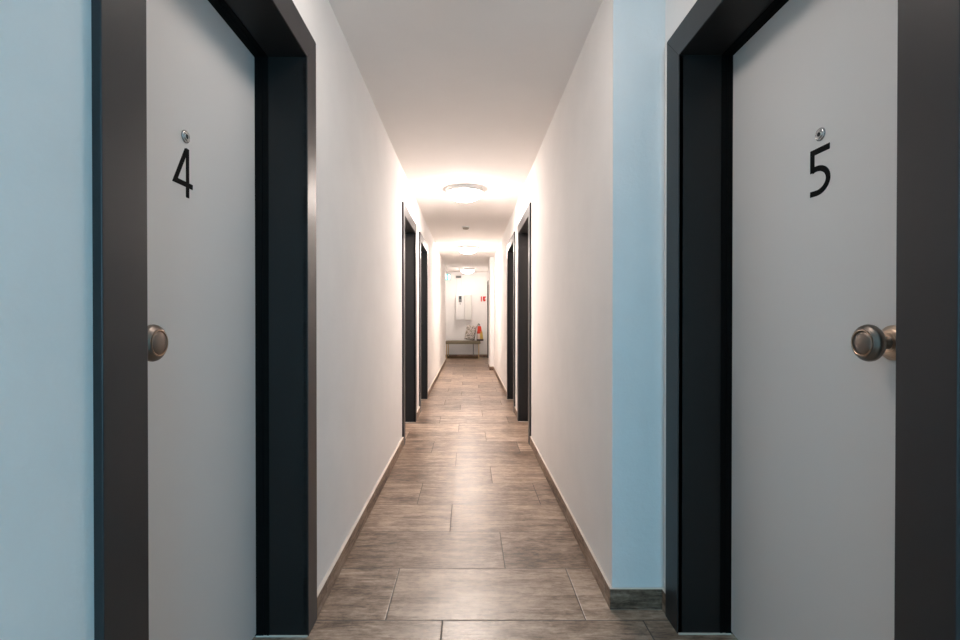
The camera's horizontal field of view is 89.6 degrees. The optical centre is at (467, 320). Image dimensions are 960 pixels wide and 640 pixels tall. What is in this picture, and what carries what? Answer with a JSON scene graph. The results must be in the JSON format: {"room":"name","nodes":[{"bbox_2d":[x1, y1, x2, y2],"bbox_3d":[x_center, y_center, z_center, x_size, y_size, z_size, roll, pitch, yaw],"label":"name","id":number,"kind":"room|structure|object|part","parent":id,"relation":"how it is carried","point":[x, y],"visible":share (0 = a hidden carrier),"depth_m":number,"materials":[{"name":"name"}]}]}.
{"room":"hotel corridor","nodes":[
{"label":"hotel corridor","id":0,"kind":"room"},
{"bbox_2d":[0,0,445,639],"bbox_3d":[-0.726,-0.130,5.449,0.300,2.433,16.700,0,0,0],"label":"wall","id":1,"kind":"structure","parent":0,"point":[47,479],"depth_m":0.71,"materials":[{"name":"paint"}]},
{"bbox_2d":[91,0,316,639],"bbox_3d":[-0.688,0.045,1.266,0.253,2.135,1.049,0,0,0],"label":"door","id":2,"kind":"structure","parent":1,"relation":"in","point":[204,111],"depth_m":1.37,"materials":[{"name":"black paint"}]},
{"bbox_3d":[-0.689,0.048,1.056,0.039,0.082,0.082,0,0,0],"label":"knob","id":3,"kind":"part","parent":2,"relation":"part of","materials":[{"name":"silver metal"}]},
{"bbox_2d":[317,359,445,617],"bbox_3d":[-0.608,1.045,5.606,0.094,0.081,16.400,0,0,0],"label":"baseboard","id":4,"kind":"structure","parent":1,"relation":"attached to","point":[330,578],"depth_m":2.41,"materials":[{"name":"tile"}]},
{"bbox_2d":[402,202,416,444],"bbox_3d":[-0.688,0.023,4.748,0.253,2.135,1.066,0,0,0],"label":"door","id":5,"kind":"structure","parent":1,"relation":"in","point":[409,227],"depth_m":5.18,"materials":[{"name":"black paint"}]},
{"bbox_2d":[419,232,427,412],"bbox_3d":[-0.688,0.014,6.213,0.253,2.135,1.066,0,0,0],"label":"door","id":6,"kind":"structure","parent":1,"relation":"in","point":[423,247],"depth_m":6.64,"materials":[{"name":"black paint"}]},
{"bbox_2d":[329,0,601,271],"bbox_3d":[0.550,-1.407,5.591,3.300,0.120,17.000,0,0,0],"label":"ceiling","id":7,"kind":"structure","parent":0,"point":[471,92],"depth_m":2.76,"materials":[{"name":"paint"}]},
{"bbox_2d":[446,267,450,279],"bbox_3d":[-0.545,-1.218,12.458,0.190,0.343,0.040,0,0,0],"label":"exit sign","id":8,"kind":"object","parent":7,"relation":"hanging from","point":[448,276],"visible":0.75,"depth_m":12.44,"materials":[{"name":"white plastic"}]},
{"bbox_2d":[446,184,482,201],"bbox_3d":[-0.035,-1.282,4.922,0.380,0.122,0.380,0,0,0],"label":"ceiling lamp","id":9,"kind":"object","parent":7,"relation":"attached to","point":[460,192],"visible":1,"depth_m":4.80,"materials":[{"name":"white glass"}]},
{"bbox_2d":[460,268,473,273],"bbox_3d":[-0.015,-1.331,12.922,0.380,0.122,0.380,0,0,0],"label":"ceiling lamp","id":10,"kind":"object","parent":7,"relation":"attached to","point":[464,270],"visible":1,"depth_m":12.79,"materials":[{"name":"white glass"}]},
{"bbox_2d":[457,245,477,253],"bbox_3d":[-0.005,-1.306,8.922,0.380,0.122,0.380,0,0,0],"label":"ceiling lamp","id":11,"kind":"object","parent":7,"relation":"attached to","point":[467,249],"visible":1,"depth_m":8.80,"materials":[{"name":"white glass"}]},
{"bbox_2d":[446,272,486,353],"bbox_3d":[-0.010,-0.181,13.899,1.732,2.433,0.200,0,0,0],"label":"wall","id":12,"kind":"structure","parent":0,"point":[474,284],"depth_m":13.80,"materials":[{"name":"paint"}]},
{"bbox_2d":[456,276,461,294],"bbox_3d":[-0.264,-1.014,13.749,0.163,0.540,0.090,0,0,0],"label":"cable box","id":13,"kind":"object","parent":12,"relation":"attached to","point":[456,276],"visible":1,"depth_m":13.78,"materials":[{"name":"grey plastic"}]},
{"bbox_2d":[456,295,471,319],"bbox_3d":[-0.117,-0.388,13.717,0.435,0.722,0.161,0,0,0],"label":"upper cabinet","id":14,"kind":"object","parent":12,"relation":"attached to","point":[463,302],"visible":1,"depth_m":13.66,"materials":[{"name":"white plastic"}]},
{"bbox_2d":[447,354,486,356],"bbox_3d":[-0.040,0.995,13.801,1.192,0.081,0.012,0,0,0],"label":"baseboard","id":15,"kind":"structure","parent":12,"relation":"attached to","point":[480,355],"depth_m":13.79,"materials":[{"name":"tile"}]},
{"bbox_2d":[481,296,485,301],"bbox_3d":[0.440,-0.629,13.792,0.150,0.150,0.009,0,0,0],"label":"fire sign","id":16,"kind":"object","parent":12,"relation":"attached to","point":[483,298],"visible":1,"depth_m":13.79,"materials":[{"name":"red paint"}]},
{"bbox_2d":[252,357,737,639],"bbox_3d":[0.550,1.146,5.607,3.300,0.120,17.000,0,0,0],"label":"floor","id":17,"kind":"structure","parent":0,"point":[466,536],"depth_m":2.34,"materials":[{"name":"tile"}]},
{"bbox_2d":[446,340,479,358],"bbox_3d":[-0.135,0.795,13.515,0.960,0.485,0.380,0,0,0],"label":"bench","id":18,"kind":"object","parent":17,"relation":"on","point":[448,342],"visible":0.92,"depth_m":13.33,"materials":[{"name":"brown wood"}]},
{"bbox_3d":[-0.147,1.002,13.346,0.886,0.066,0.020,0,0,0],"label":"rail","id":19,"kind":"part","parent":18,"relation":"part of","materials":[{"name":"brown wood"}]},
{"bbox_3d":[-0.135,0.595,13.514,0.960,0.085,0.380,0,0,0],"label":"seat","id":20,"kind":"part","parent":18,"relation":"part of","materials":[{"name":"beige wood"}]},
{"bbox_2d":[464,324,476,340],"bbox_3d":[0.075,0.323,13.532,0.353,0.460,0.176,0,0,0],"label":"cushion","id":21,"kind":"object","parent":18,"relation":"on","point":[470,333],"visible":1,"depth_m":13.48,"materials":[{"name":"beige fabric"}]},
{"bbox_2d":[477,324,482,340],"bbox_3d":[0.335,0.309,13.502,0.190,0.487,0.120,0,0,0],"label":"tote bag","id":22,"kind":"object","parent":18,"relation":"on","point":[479,331],"visible":1,"depth_m":13.46,"materials":[{"name":"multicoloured fabric"}]},
{"bbox_2d":[487,0,696,589],"bbox_3d":[0.813,-0.135,6.320,1.145,2.433,14.958,0,0,-4],"label":"wall","id":23,"kind":"structure","parent":0,"point":[595,186],"depth_m":1.93,"materials":[{"name":"paint"}]},
{"bbox_2d":[487,281,487,357],"bbox_3d":[0.667,-0.027,13.053,0.253,2.135,1.066,0,0,0],"label":"door","id":24,"kind":"structure","parent":23,"relation":"in","point":[487,281],"depth_m":13.48,"materials":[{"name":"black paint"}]},
{"bbox_2d":[507,231,514,411],"bbox_3d":[0.667,0.014,6.203,0.253,2.135,1.066,0,0,0],"label":"door","id":25,"kind":"structure","parent":23,"relation":"in","point":[511,244],"depth_m":6.63,"materials":[{"name":"black paint"}]},
{"bbox_2d":[517,202,530,444],"bbox_3d":[0.667,0.023,4.778,0.253,2.135,1.066,0,0,0],"label":"door","id":26,"kind":"structure","parent":23,"relation":"in","point":[524,226],"depth_m":5.21,"materials":[{"name":"black paint"}]},
{"bbox_2d":[488,363,664,612],"bbox_3d":[0.606,1.040,6.450,0.212,0.081,14.690,0,0,-1],"label":"baseboard","id":27,"kind":"structure","parent":23,"relation":"attached to","point":[616,598],"depth_m":1.96,"materials":[{"name":"tile"}]},
{"bbox_2d":[665,0,959,639],"bbox_3d":[0.872,0.037,1.271,0.259,2.149,1.079,0,0,0],"label":"door","id":28,"kind":"structure","parent":23,"relation":"in","point":[813,191],"depth_m":1.28,"materials":[{"name":"black paint"}]},
{"bbox_3d":[0.876,0.048,1.056,0.039,0.082,0.082,0,0,0],"label":"knob","id":29,"kind":"part","parent":28,"relation":"part of","materials":[{"name":"silver metal"}]},
{"bbox_3d":[0.906,0.048,1.056,0.026,0.034,0.034,0,0,0],"label":"stem","id":30,"kind":"part","parent":28,"relation":"part of","materials":[{"name":"silver metal"}]}
]}

